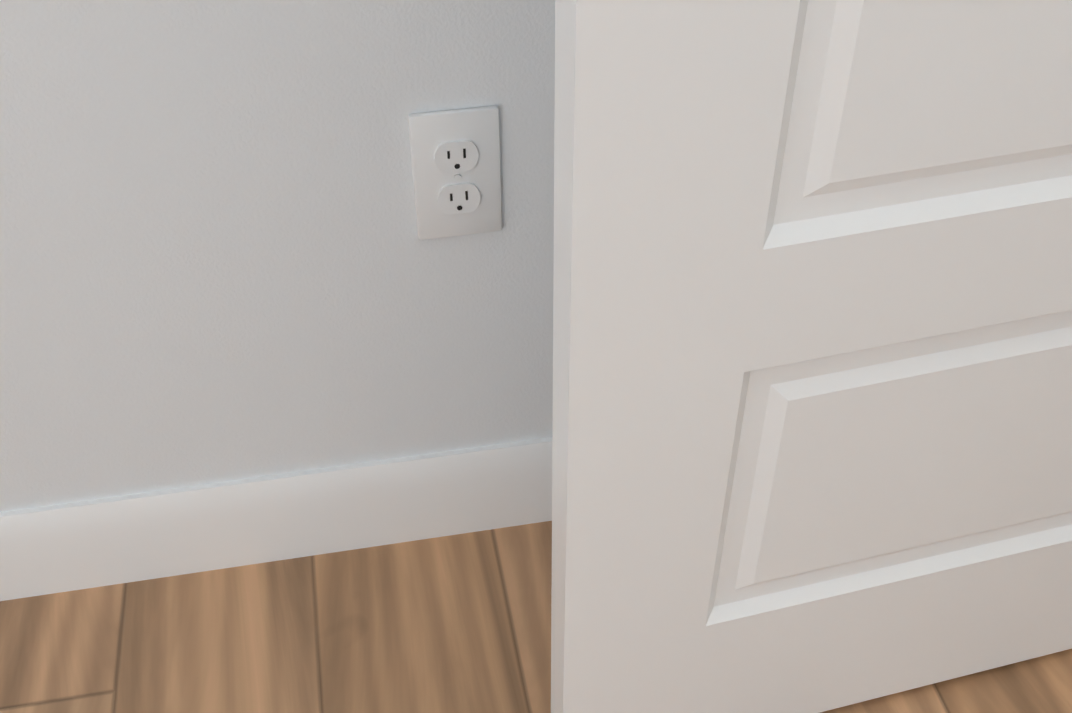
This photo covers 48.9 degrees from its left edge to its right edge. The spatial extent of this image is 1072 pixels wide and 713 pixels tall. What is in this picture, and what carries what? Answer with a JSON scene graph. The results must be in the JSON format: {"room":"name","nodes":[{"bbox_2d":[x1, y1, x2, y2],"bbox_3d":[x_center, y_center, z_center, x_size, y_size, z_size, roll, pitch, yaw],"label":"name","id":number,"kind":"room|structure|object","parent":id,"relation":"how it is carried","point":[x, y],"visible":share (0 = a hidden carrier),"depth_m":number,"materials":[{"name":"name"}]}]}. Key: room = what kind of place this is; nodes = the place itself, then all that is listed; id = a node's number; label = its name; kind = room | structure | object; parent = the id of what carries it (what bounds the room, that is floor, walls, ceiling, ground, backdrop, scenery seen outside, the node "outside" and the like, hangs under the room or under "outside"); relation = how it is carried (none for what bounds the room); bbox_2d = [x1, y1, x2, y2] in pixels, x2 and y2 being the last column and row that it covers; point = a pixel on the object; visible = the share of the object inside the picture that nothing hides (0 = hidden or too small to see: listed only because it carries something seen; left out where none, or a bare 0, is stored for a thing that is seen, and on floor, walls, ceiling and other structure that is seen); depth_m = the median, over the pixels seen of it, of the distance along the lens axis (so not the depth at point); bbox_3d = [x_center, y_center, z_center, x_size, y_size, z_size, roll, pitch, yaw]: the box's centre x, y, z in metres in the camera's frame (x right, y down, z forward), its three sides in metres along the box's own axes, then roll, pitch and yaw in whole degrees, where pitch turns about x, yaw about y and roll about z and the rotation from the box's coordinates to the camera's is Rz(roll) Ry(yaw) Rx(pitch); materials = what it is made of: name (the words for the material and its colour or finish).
{"room":"room in house","nodes":[
{"label":"room in house","id":0,"kind":"room"},
{"bbox_2d":[0,0,554,511],"bbox_3d":[-0.210,-0.880,0.333,2.091,2.740,0.120,-7,42,-8],"label":"wall","id":1,"kind":"structure","parent":0,"point":[220,260],"depth_m":0.94,"materials":[{"name":"white paint"}]},
{"bbox_2d":[0,437,551,600],"bbox_3d":[-0.225,0.154,1.150,1.920,0.108,0.014,-7,42,-8],"label":"baseboard","id":2,"kind":"structure","parent":1,"relation":"attached to","point":[66,547],"depth_m":1.14,"materials":[{"name":"white paint"}]},
{"bbox_2d":[408,106,501,239],"bbox_3d":[-0.062,-0.143,0.932,0.070,0.115,0.009,-7,42,-8],"label":"electrical outlet","id":3,"kind":"object","parent":1,"relation":"attached to","point":[456,163],"visible":1,"depth_m":0.93,"materials":[{"name":"white plastic"}]},
{"bbox_2d":[0,521,1071,712],"bbox_3d":[1.138,0.606,0.771,7.674,0.080,6.660,-7,42,-8],"label":"floor","id":4,"kind":"structure","parent":0,"point":[459,623],"depth_m":1.10,"materials":[{"name":"brown wood"}]},
{"bbox_3d":[0.879,-0.313,0.231,0.120,2.015,0.797,-7,42,-8],"label":"door frame","id":5,"kind":"structure","parent":0,"visible":0},
{"bbox_2d":[551,0,1071,712],"bbox_3d":[0.382,-0.450,0.400,0.759,1.982,0.171,-7,42,-8],"label":"hall door","id":6,"kind":"structure","parent":5,"relation":"attached to","point":[813,360],"depth_m":0.73,"materials":[{"name":"white paint"}]}
]}

